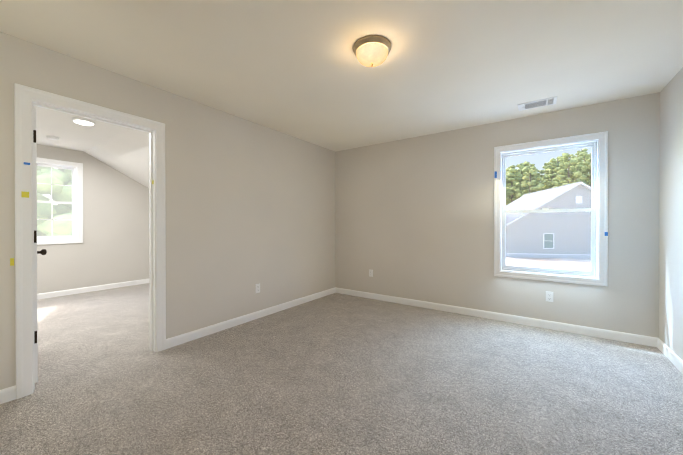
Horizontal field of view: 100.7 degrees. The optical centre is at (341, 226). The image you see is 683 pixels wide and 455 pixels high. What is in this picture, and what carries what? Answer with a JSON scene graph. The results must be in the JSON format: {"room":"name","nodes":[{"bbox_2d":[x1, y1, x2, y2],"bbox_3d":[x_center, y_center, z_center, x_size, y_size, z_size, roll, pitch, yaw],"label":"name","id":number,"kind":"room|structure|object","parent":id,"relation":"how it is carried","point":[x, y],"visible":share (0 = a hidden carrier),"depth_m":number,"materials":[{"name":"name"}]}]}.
{"room":"empty bedroom","nodes":[
{"label":"empty bedroom","id":0,"kind":"room"},
{"bbox_2d":[33,106,148,187],"bbox_3d":[-3.229,-0.731,3.779,3.590,1.387,5.100,0,0,35],"label":"ceiling","id":1,"kind":"structure","parent":0,"point":[124,150],"depth_m":4.15,"materials":[{"name":"paint"}]},
{"bbox_2d":[47,136,58,139],"bbox_3d":[-4.164,-1.268,4.087,0.132,0.035,0.132,0,0,35],"label":"smoke detector","id":2,"kind":"object","parent":1,"relation":"attached to","point":[52,138],"visible":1,"depth_m":4.05,"materials":[{"name":"plastic"}]},
{"bbox_2d":[72,117,94,125],"bbox_3d":[-3.130,-1.261,3.438,0.214,0.042,0.214,0,0,35],"label":"ceiling light","id":3,"kind":"object","parent":1,"relation":"attached to","point":[83,121],"visible":1,"depth_m":3.39,"materials":[{"name":"plastic"}]},
{"bbox_2d":[37,144,148,293],"bbox_3d":[-4.639,-0.069,4.766,0.150,2.440,5.100,0,0,35],"label":"wall","id":4,"kind":"structure","parent":0,"point":[113,247],"depth_m":5.09,"materials":[{"name":"paint"}]},
{"bbox_2d":[37,157,82,244],"bbox_3d":[-4.723,-0.393,4.628,0.171,1.370,0.720,0,0,35],"label":"window","id":5,"kind":"structure","parent":4,"relation":"in","point":[74,214],"depth_m":4.74,"materials":[{"name":"plastic"}]},
{"bbox_2d":[37,279,148,299],"bbox_3d":[-4.572,1.106,4.725,0.013,0.090,4.800,0,0,35],"label":"baseboard","id":6,"kind":"structure","parent":4,"relation":"attached to","point":[84,290],"depth_m":4.94,"materials":[{"name":"white wood"}]},
{"bbox_2d":[0,32,334,389],"bbox_3d":[-1.619,-0.060,2.847,0.120,2.440,5.410,0,0,35],"label":"wall","id":7,"kind":"structure","parent":0,"point":[249,205],"depth_m":3.05,"materials":[{"name":"paint"}]},
{"bbox_2d":[0,385,15,403],"bbox_3d":[-2.431,1.121,1.573,0.013,0.090,0.822,0,0,35],"label":"baseboard","id":8,"kind":"structure","parent":7,"relation":"attached to","point":[8,394],"depth_m":1.88,"materials":[{"name":"white wood"}]},
{"bbox_2d":[10,258,13,265],"bbox_3d":[-2.208,0.240,1.898,0.001,0.050,0.017,0,0,35],"label":"tape","id":9,"kind":"object","parent":7,"relation":"attached to","point":[11,261],"visible":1,"depth_m":1.90,"materials":[{"name":"yellow paper"}]},
{"bbox_2d":[33,107,46,382],"bbox_3d":[-2.510,0.140,2.339,0.761,2.018,0.202,0,0,35],"label":"door","id":10,"kind":"structure","parent":7,"relation":"in","point":[42,252],"depth_m":2.07,"materials":[{"name":"white wood"}]},
{"bbox_2d":[14,83,165,398],"bbox_3d":[-1.984,0.101,2.325,0.162,2.123,0.931,0,0,35],"label":"door frame","id":11,"kind":"structure","parent":7,"relation":"attached to","point":[24,96],"depth_m":2.01,"materials":[{"name":"white wood"}]},
{"bbox_2d":[21,191,28,197],"bbox_3d":[-2.158,-0.215,1.932,0.001,0.040,0.035,0,0,35],"label":"tape","id":12,"kind":"object","parent":11,"relation":"attached to","point":[25,194],"visible":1,"depth_m":1.93,"materials":[{"name":"yellow paper"}]},
{"bbox_2d":[166,287,335,348],"bbox_3d":[-0.894,1.111,3.775,0.013,0.090,2.687,0,0,35],"label":"baseboard","id":13,"kind":"structure","parent":7,"relation":"attached to","point":[186,337],"depth_m":3.32,"materials":[{"name":"white wood"}]},
{"bbox_2d":[255,283,259,292],"bbox_3d":[-1.049,0.782,3.556,0.009,0.114,0.070,0,0,35],"label":"electrical outlet","id":14,"kind":"object","parent":7,"relation":"attached to","point":[257,286],"visible":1,"depth_m":3.55,"materials":[{"name":"plastic"}]},
{"bbox_2d":[0,283,682,454],"bbox_3d":[-1.455,1.221,2.739,7.700,0.120,5.410,0,0,35],"label":"floor","id":15,"kind":"structure","parent":0,"point":[337,374],"depth_m":2.04,"materials":[{"name":"carpet"}]},
{"bbox_2d":[0,0,682,151],"bbox_3d":[0.188,-1.345,1.945,4.110,0.140,4.810,0,0,35],"label":"ceiling","id":16,"kind":"structure","parent":0,"point":[295,68],"depth_m":2.09,"materials":[{"name":"paint"}]},
{"bbox_2d":[353,35,390,66],"bbox_3d":[0.218,-1.208,2.023,0.274,0.135,0.274,0,0,35],"label":"ceiling light","id":17,"kind":"object","parent":16,"relation":"attached to","point":[371,50],"visible":1,"depth_m":1.95,"materials":[{"name":"beige glass"}]},
{"bbox_2d":[518,96,556,110],"bbox_3d":[2.046,-1.274,2.966,0.330,0.012,0.200,0,0,35],"label":"ceiling vent","id":18,"kind":"object","parent":16,"relation":"in","point":[538,103],"visible":1,"depth_m":2.95,"materials":[{"name":"white metal"}]},
{"bbox_2d":[335,92,659,337],"bbox_3d":[1.571,-0.064,3.827,3.990,2.440,0.150,0,0,35],"label":"wall","id":19,"kind":"structure","parent":0,"point":[414,218],"depth_m":3.62,"materials":[{"name":"paint"}]},
{"bbox_2d":[369,269,372,276],"bbox_3d":[0.468,0.748,4.504,0.070,0.114,0.009,0,0,35],"label":"electrical outlet","id":20,"kind":"object","parent":19,"relation":"attached to","point":[370,273],"visible":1,"depth_m":4.50,"materials":[{"name":"plastic"}]},
{"bbox_2d":[336,287,655,346],"bbox_3d":[1.450,1.111,3.817,3.810,0.090,0.013,0,0,35],"label":"baseboard","id":21,"kind":"structure","parent":19,"relation":"attached to","point":[589,331],"depth_m":3.36,"materials":[{"name":"white wood"}]},
{"bbox_2d":[546,291,552,301],"bbox_3d":[2.346,0.795,3.193,0.070,0.114,0.009,0,0,35],"label":"electrical outlet","id":22,"kind":"object","parent":19,"relation":"attached to","point":[549,296],"visible":1,"depth_m":3.19,"materials":[{"name":"plastic"}]},
{"bbox_2d":[494,131,607,286],"bbox_3d":[2.354,-0.179,3.267,1.035,1.593,0.170,0,0,35],"label":"window","id":23,"kind":"structure","parent":19,"relation":"in","point":[593,203],"depth_m":3.23,"materials":[{"name":"plastic"}]},
{"bbox_2d":[659,67,682,359],"bbox_3d":[1.769,-0.050,0.756,0.150,2.440,4.660,0,0,35],"label":"wall","id":24,"kind":"structure","parent":0,"point":[671,231],"depth_m":2.46,"materials":[{"name":"paint"}]},
{"bbox_2d":[656,337,682,373],"bbox_3d":[1.744,1.125,0.870,0.013,0.090,4.510,0,0,35],"label":"baseboard","id":25,"kind":"structure","parent":24,"relation":"attached to","point":[678,362],"depth_m":2.44,"materials":[{"name":"white wood"}]},
{"label":"outside","id":26,"kind":"structure","parent":0,"visible":0},
{"bbox_2d":[506,257,590,270],"bbox_3d":[8.759,4.341,17.630,440.000,0.500,480.000,0,0,35],"label":"ground","id":27,"kind":"structure","parent":26,"point":[544,263],"depth_m":30.54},
{"bbox_2d":[37,193,65,235],"bbox_3d":[-14.780,-1.769,12.113,10.980,11.771,10.052,0,0,35],"label":"tree","id":28,"kind":"object","parent":27,"relation":"on","point":[45,206],"depth_m":11.70,"materials":[{"name":"green plant"}]},
{"bbox_2d":[37,169,71,194],"bbox_3d":[-15.101,-1.072,13.117,9.765,10.368,7.582,0,0,35],"label":"tree","id":29,"kind":"object","parent":27,"relation":"on","point":[48,180],"depth_m":11.19,"materials":[{"name":"green plant"}]},
{"bbox_2d":[37,166,71,234],"bbox_3d":[-13.456,-1.863,14.489,10.710,11.936,9.502,0,0,35],"label":"tree","id":30,"kind":"object","parent":27,"relation":"on","point":[59,224],"depth_m":10.28,"materials":[{"name":"green plant"}]},
{"bbox_2d":[37,168,71,235],"bbox_3d":[-11.034,-1.204,15.297,10.258,10.611,9.990,0,0,35],"label":"tree","id":31,"kind":"object","parent":27,"relation":"on","point":[63,188],"depth_m":12.23,"materials":[{"name":"green plant"}]},
{"bbox_2d":[50,207,71,218],"bbox_3d":[-8.625,-1.086,17.271,11.890,10.357,12.706,0,0,35],"label":"tree","id":32,"kind":"object","parent":27,"relation":"on","point":[65,211],"depth_m":12.81,"materials":[{"name":"green plant"}]},
{"bbox_2d":[506,165,522,202],"bbox_3d":[38.191,-4.912,64.591,7.469,17.562,6.799,0,0,35],"label":"tree","id":33,"kind":"object","parent":27,"relation":"on","point":[511,179],"depth_m":63.20,"materials":[{"name":"green plant"}]},
{"bbox_2d":[509,164,531,198],"bbox_3d":[40.487,-5.211,64.421,6.904,18.163,6.257,0,0,35],"label":"tree","id":34,"kind":"object","parent":27,"relation":"on","point":[520,180],"depth_m":64.05,"materials":[{"name":"green plant"}]},
{"bbox_2d":[515,164,543,196],"bbox_3d":[38.886,-4.472,58.677,5.316,16.739,6.484,0,0,35],"label":"tree","id":35,"kind":"object","parent":27,"relation":"on","point":[532,179],"depth_m":57.92,"materials":[{"name":"green plant"}]},
{"bbox_2d":[506,181,590,258],"bbox_3d":[30.591,-0.754,41.892,18.900,9.460,14.900,0,0,10],"label":"house","id":36,"kind":"structure","parent":27,"relation":"on","point":[556,223],"depth_m":35.55,"materials":[{"name":"grey"}]},
{"bbox_2d":[538,160,558,190],"bbox_3d":[46.260,-5.212,62.271,7.011,18.184,6.543,0,0,35],"label":"tree","id":37,"kind":"object","parent":27,"relation":"on","point":[548,176],"depth_m":61.60,"materials":[{"name":"green plant"}]},
{"bbox_2d":[543,156,566,187],"bbox_3d":[49.003,-5.925,63.818,6.940,19.596,7.047,0,0,35],"label":"tree","id":38,"kind":"object","parent":27,"relation":"on","point":[559,158],"depth_m":63.31,"materials":[{"name":"green plant"}]},
{"bbox_2d":[552,153,586,186],"bbox_3d":[43.413,-5.129,54.519,7.622,18.092,7.917,0,0,35],"label":"tree","id":39,"kind":"object","parent":27,"relation":"on","point":[562,169],"depth_m":54.15,"materials":[{"name":"green plant"}]},
{"bbox_2d":[559,154,588,184],"bbox_3d":[47.168,-5.267,56.547,6.509,18.349,5.722,0,0,35],"label":"tree","id":40,"kind":"object","parent":27,"relation":"on","point":[575,168],"depth_m":55.60,"materials":[{"name":"green plant"}]},
{"bbox_2d":[578,152,589,173],"bbox_3d":[58.273,-7.117,68.728,5.730,21.935,6.673,0,0,35],"label":"tree","id":41,"kind":"object","parent":27,"relation":"on","point":[583,155],"depth_m":67.43,"materials":[{"name":"green plant"}]},
{"bbox_2d":[579,155,590,186],"bbox_3d":[50.221,-5.357,57.407,6.607,18.521,7.313,0,0,35],"label":"tree","id":42,"kind":"object","parent":27,"relation":"on","point":[589,180],"depth_m":56.80,"materials":[{"name":"green plant"}]}
]}

